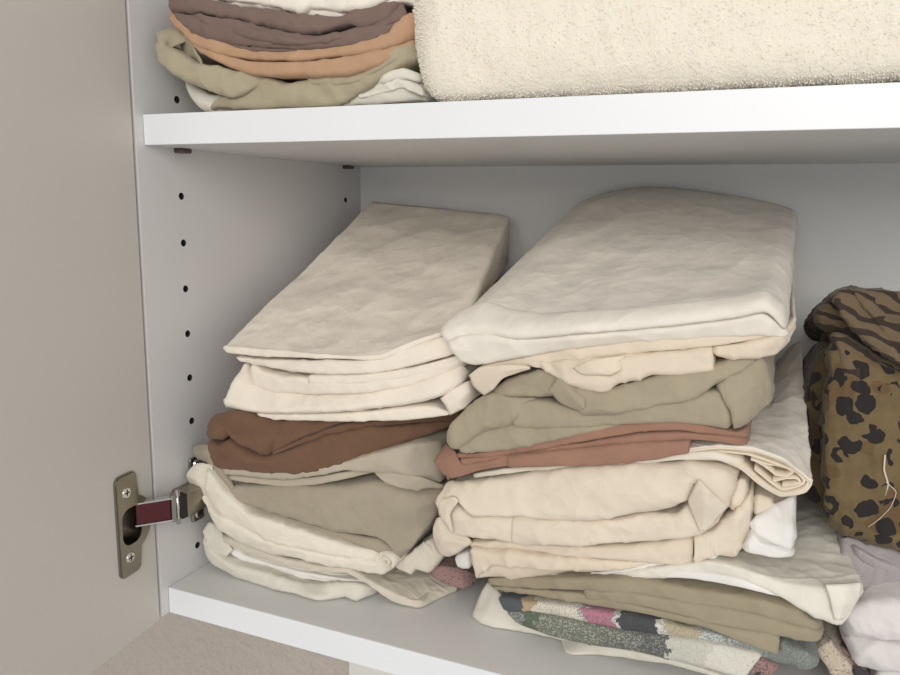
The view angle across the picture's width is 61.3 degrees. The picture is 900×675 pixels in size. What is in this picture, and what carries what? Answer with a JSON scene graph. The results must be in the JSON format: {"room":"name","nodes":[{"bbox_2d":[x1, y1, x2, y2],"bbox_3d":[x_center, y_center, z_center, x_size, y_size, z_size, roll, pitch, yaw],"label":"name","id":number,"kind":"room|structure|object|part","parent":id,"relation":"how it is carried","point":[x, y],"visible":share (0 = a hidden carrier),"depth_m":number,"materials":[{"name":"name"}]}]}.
{"room":"linen closet","nodes":[
{"label":"linen closet","id":0,"kind":"room"},
{"bbox_2d":[91,612,348,674],"bbox_3d":[0.244,0.108,0.685,3.700,2.700,0.052,5,11,22],"label":"floor","id":1,"kind":"structure","parent":0,"point":[176,644],"depth_m":0.94,"materials":[{"name":"beige carpet"}]},
{"bbox_2d":[349,662,393,674],"bbox_3d":[-0.071,0.787,0.901,0.098,1.280,0.010,5,11,22],"label":"trim","id":2,"kind":"structure","parent":1,"relation":"attached to","point":[354,669],"depth_m":0.83,"materials":[{"name":"paint"}]},
{"bbox_2d":[0,0,899,674],"bbox_3d":[0.148,-0.091,0.280,0.836,0.672,0.694,5,11,22],"label":"upper cabinet","id":3,"kind":"object","parent":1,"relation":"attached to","point":[143,228],"visible":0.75,"depth_m":0.48,"materials":[{"name":"white laminate"}]},
{"bbox_3d":[-0.266,-0.100,0.293,0.063,0.672,0.399,5,11,22],"label":"door","id":4,"kind":"part","parent":3,"relation":"part of","materials":[{"name":"beige laminate"}]},
{"bbox_2d":[113,471,150,578],"bbox_3d":[-0.209,0.122,0.503,0.002,0.070,0.033,4,10,16],"label":"hinge","id":5,"kind":"object","parent":3,"relation":"on","point":[131,489],"depth_m":0.50,"materials":[{"name":"silver metal"}]},
{"bbox_3d":[-0.200,0.117,0.512,0.022,0.014,0.005,-5,11,-28],"label":"link arm","id":6,"kind":"part","parent":3,"relation":"part of","materials":[{"name":"metal"}]},
{"bbox_3d":[-0.189,0.116,0.518,0.003,0.019,0.006,-5,12,-32],"label":"pivot plate","id":7,"kind":"part","parent":3,"relation":"part of","materials":[{"name":"silver metal"}]},
{"bbox_3d":[-0.178,0.112,0.552,0.012,0.018,0.055,4,10,18],"label":"arm","id":8,"kind":"part","parent":3,"relation":"part of","materials":[{"name":"silver metal"}]},
{"bbox_3d":[-0.186,0.111,0.558,0.003,0.049,0.012,5,11,22],"label":"mounting plate","id":9,"kind":"part","parent":3,"relation":"part of","materials":[{"name":"silver metal"}]},
{"bbox_3d":[-0.150,-0.155,0.618,0.018,0.670,0.293,5,11,22],"label":"panel","id":10,"kind":"part","parent":3,"relation":"part of","materials":[{"name":"white plastic"}]},
{"bbox_2d":[202,522,377,600],"bbox_3d":[-0.081,0.144,0.633,0.139,0.038,0.220,5,11,22],"label":"sheet","id":11,"kind":"object","parent":3,"relation":"in","point":[320,586],"visible":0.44,"depth_m":0.54,"materials":[{"name":"white fabric"}]},
{"bbox_2d":[186,463,416,574],"bbox_3d":[-0.074,0.103,0.616,0.163,0.079,0.234,5,11,22],"label":"sheet","id":12,"kind":"object","parent":11,"relation":"on","point":[273,535],"visible":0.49,"depth_m":0.52,"materials":[{"name":"beige fabric"}]},
{"bbox_2d":[192,444,457,559],"bbox_3d":[-0.061,0.098,0.612,0.185,0.071,0.228,5,11,22],"label":"sheet","id":13,"kind":"object","parent":12,"relation":"on","point":[366,511],"visible":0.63,"depth_m":0.51,"materials":[{"name":"grey fabric"}]},
{"bbox_2d":[223,427,460,490],"bbox_3d":[-0.047,0.062,0.601,0.154,0.054,0.226,5,11,22],"label":"sheet","id":14,"kind":"object","parent":13,"relation":"on","point":[411,464],"visible":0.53,"depth_m":0.51,"materials":[{"name":"grey fabric"}]},
{"bbox_2d":[206,377,506,474],"bbox_3d":[-0.045,0.049,0.592,0.174,0.066,0.239,5,11,22],"label":"sheet","id":15,"kind":"object","parent":13,"relation":"on","point":[240,440],"visible":0.47,"depth_m":0.51,"materials":[{"name":"brown fabric"}]},
{"bbox_2d":[223,363,483,421],"bbox_3d":[-0.033,0.010,0.590,0.185,0.070,0.220,5,11,22],"label":"sheet","id":16,"kind":"object","parent":15,"relation":"on","point":[450,392],"visible":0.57,"depth_m":0.49,"materials":[{"name":"beige fabric"}]},
{"bbox_2d":[223,202,508,394],"bbox_3d":[-0.034,-0.039,0.590,0.192,0.131,0.233,5,11,22],"label":"sheet","id":17,"kind":"object","parent":16,"relation":"on","point":[369,313],"visible":0.78,"depth_m":0.55,"materials":[{"name":"beige fabric"}]},
{"bbox_2d":[185,68,438,111],"bbox_3d":[-0.054,-0.164,0.546,0.181,0.024,0.215,5,11,22],"label":"sheet","id":18,"kind":"object","parent":3,"relation":"on","point":[402,85],"visible":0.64,"depth_m":0.43,"materials":[{"name":"white fabric"}]},
{"bbox_2d":[155,27,420,110],"bbox_3d":[-0.065,-0.178,0.541,0.182,0.054,0.217,5,11,22],"label":"sheet","id":19,"kind":"object","parent":18,"relation":"on","point":[239,90],"visible":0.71,"depth_m":0.46,"materials":[{"name":"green fabric"}]},
{"bbox_2d":[169,11,415,82],"bbox_3d":[-0.062,-0.189,0.532,0.173,0.049,0.207,5,11,22],"label":"sheet","id":20,"kind":"object","parent":19,"relation":"on","point":[360,57],"visible":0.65,"depth_m":0.43,"materials":[{"name":"fabric"}]},
{"bbox_2d":[169,0,412,51],"bbox_3d":[-0.067,-0.201,0.529,0.166,0.043,0.201,5,11,22],"label":"sheet","id":21,"kind":"object","parent":20,"relation":"on","point":[248,28],"visible":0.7,"depth_m":0.44,"materials":[{"name":"brown fabric"}]},
{"bbox_2d":[214,0,414,15],"bbox_3d":[-0.057,-0.214,0.522,0.165,0.039,0.196,5,11,22],"label":"sheet","id":22,"kind":"object","parent":21,"relation":"on","point":[310,7],"visible":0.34,"depth_m":0.43,"materials":[{"name":"white fabric"}]},
{"bbox_2d":[222,534,456,607],"bbox_3d":[-0.087,0.161,0.561,0.192,0.030,0.067,5,11,22],"label":"sheet","id":23,"kind":"object","parent":3,"relation":"in","point":[419,589],"visible":0.51,"depth_m":0.53,"materials":[{"name":"grey fabric"}]},
{"bbox_2d":[396,530,444,573],"bbox_3d":[0.013,0.133,0.603,0.035,0.032,0.197,5,11,22],"label":"sheet","id":24,"kind":"object","parent":3,"relation":"in","point":[425,557],"visible":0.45,"depth_m":0.52,"materials":[{"name":"grey fabric"}]},
{"bbox_2d":[428,537,477,588],"bbox_3d":[0.033,0.151,0.605,0.037,0.016,0.182,5,11,22],"label":"fabric","id":25,"kind":"object","parent":3,"relation":"on","point":[447,571],"visible":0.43,"depth_m":0.53,"materials":[{"name":"pink fabric"}]},
{"bbox_3d":[0.222,0.198,0.518,0.799,0.019,0.280,5,11,22],"label":"panel","id":26,"kind":"part","parent":3,"relation":"part of","materials":[{"name":"white laminate"}]},
{"bbox_2d":[150,128,899,166],"bbox_3d":[0.227,-0.123,0.463,0.799,0.019,0.280,5,11,22],"label":"shelf","id":27,"kind":"object","parent":3,"relation":"attached to","point":[185,147],"depth_m":0.47,"materials":[{"name":"white laminate"}]},
{"bbox_2d":[472,581,728,674],"bbox_3d":[0.130,0.168,0.561,0.168,0.020,0.225,5,11,22],"label":"sheet","id":28,"kind":"object","parent":3,"relation":"on","point":[488,610],"visible":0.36,"depth_m":0.49,"materials":[{"name":"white fabric"}]},
{"bbox_2d":[499,591,818,674],"bbox_3d":[0.154,0.157,0.543,0.190,0.036,0.236,5,11,22],"label":"printed sheet","id":29,"kind":"object","parent":28,"relation":"on","point":[667,639],"visible":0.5,"depth_m":0.44,"materials":[{"name":"multicoloured fabric"}]},
{"bbox_2d":[488,492,823,654],"bbox_3d":[0.151,0.134,0.543,0.201,0.054,0.232,5,11,22],"label":"sheet","id":30,"kind":"object","parent":29,"relation":"on","point":[756,619],"visible":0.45,"depth_m":0.43,"materials":[{"name":"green fabric"}]},
{"bbox_2d":[575,493,863,624],"bbox_3d":[0.151,0.143,0.536,0.226,0.082,0.215,5,11,22],"label":"sheet","id":31,"kind":"object","parent":30,"relation":"on","point":[820,581],"visible":0.35,"depth_m":0.42,"materials":[{"name":"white fabric"}]},
{"bbox_2d":[455,495,796,574],"bbox_3d":[0.132,0.102,0.548,0.210,0.103,0.226,5,11,22],"label":"sheet","id":32,"kind":"object","parent":31,"relation":"on","point":[773,531],"visible":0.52,"depth_m":0.41,"materials":[{"name":"white fabric"}]},
{"bbox_2d":[433,460,774,579],"bbox_3d":[0.123,0.087,0.545,0.215,0.129,0.244,5,11,22],"label":"sheet","id":33,"kind":"object","parent":32,"relation":"on","point":[606,517],"visible":0.66,"depth_m":0.44,"materials":[{"name":"beige fabric"}]},
{"bbox_3d":[0.127,0.088,0.545,0.100,0.057,0.231,5,11,22],"label":"hem panel","id":34,"kind":"part","parent":33,"relation":"part of","materials":[{"name":"beige fabric"}]},
{"bbox_2d":[473,341,812,496],"bbox_3d":[0.143,0.042,0.533,0.196,0.080,0.229,5,11,22],"label":"sheet","id":35,"kind":"object","parent":33,"relation":"on","point":[777,453],"visible":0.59,"depth_m":0.42,"materials":[{"name":"beige fabric"}]},
{"bbox_2d":[433,420,751,480],"bbox_3d":[0.115,0.039,0.541,0.191,0.094,0.234,5,11,22],"label":"sheet","id":36,"kind":"object","parent":35,"relation":"on","point":[623,443],"visible":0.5,"depth_m":0.43,"materials":[{"name":"fabric"}]},
{"bbox_2d":[447,355,774,453],"bbox_3d":[0.126,0.006,0.529,0.188,0.116,0.240,5,11,22],"label":"sheet","id":37,"kind":"object","parent":36,"relation":"on","point":[528,408],"visible":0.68,"depth_m":0.42,"materials":[{"name":"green fabric"}]},
{"bbox_2d":[441,187,797,364],"bbox_3d":[0.128,-0.049,0.519,0.202,0.112,0.247,5,11,22],"label":"sheet","id":38,"kind":"object","parent":37,"relation":"on","point":[649,264],"visible":1,"depth_m":0.46,"materials":[{"name":"white fabric"}]},
{"bbox_2d":[469,314,795,395],"bbox_3d":[0.135,-0.021,0.519,0.181,0.093,0.243,5,11,22],"label":"sheet","id":39,"kind":"object","parent":37,"relation":"on","point":[594,368],"visible":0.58,"depth_m":0.41,"materials":[{"name":"beige fabric"}]},
{"bbox_3d":[0.282,-0.145,0.592,0.800,0.670,0.006,5,11,22],"label":"panel","id":40,"kind":"part","parent":3,"relation":"part of","materials":[{"name":"white laminate"}]},
{"bbox_2d":[412,0,899,101],"bbox_3d":[0.155,-0.190,0.465,0.305,0.111,0.260,5,11,22],"label":"bath towel","id":41,"kind":"object","parent":3,"relation":"on","point":[467,50],"visible":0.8,"depth_m":0.36,"materials":[{"name":"beige fabric"}]},
{"bbox_2d":[817,620,869,674],"bbox_3d":[0.234,0.177,0.460,0.032,0.029,0.099,5,11,22],"label":"fabric","id":42,"kind":"object","parent":3,"relation":"on","point":[833,651],"visible":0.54,"depth_m":0.42,"materials":[{"name":"beige fabric"}]},
{"bbox_2d":[869,668,899,674],"bbox_3d":[0.311,0.175,0.478,0.094,0.040,0.185,5,11,22],"label":"sheet","id":43,"kind":"object","parent":3,"relation":"on","point":[872,671],"visible":0.09,"depth_m":0.42,"materials":[{"name":"white fabric"}]},
{"bbox_2d":[838,582,899,671],"bbox_3d":[0.289,0.142,0.476,0.094,0.057,0.197,5,11,22],"label":"folded cloth","id":44,"kind":"object","parent":43,"relation":"on","point":[870,634],"visible":0.38,"depth_m":0.41,"materials":[{"name":"white fabric"}]},
{"bbox_2d":[836,531,899,586],"bbox_3d":[0.291,0.121,0.482,0.092,0.028,0.177,5,11,22],"label":"fabric","id":45,"kind":"object","parent":44,"relation":"on","point":[875,565],"visible":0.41,"depth_m":0.42,"materials":[{"name":"white fabric"}]},
{"bbox_2d":[803,340,899,550],"bbox_3d":[0.284,0.059,0.483,0.119,0.130,0.166,5,11,22],"label":"fabric","id":46,"kind":"object","parent":45,"relation":"on","point":[853,429],"visible":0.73,"depth_m":0.42,"materials":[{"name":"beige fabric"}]},
{"bbox_2d":[803,285,899,447],"bbox_3d":[0.282,0.022,0.478,0.109,0.114,0.162,5,11,22],"label":"fabric","id":47,"kind":"object","parent":46,"relation":"on","point":[863,321],"visible":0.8,"depth_m":0.42,"materials":[{"name":"brown fabric"}]}
]}

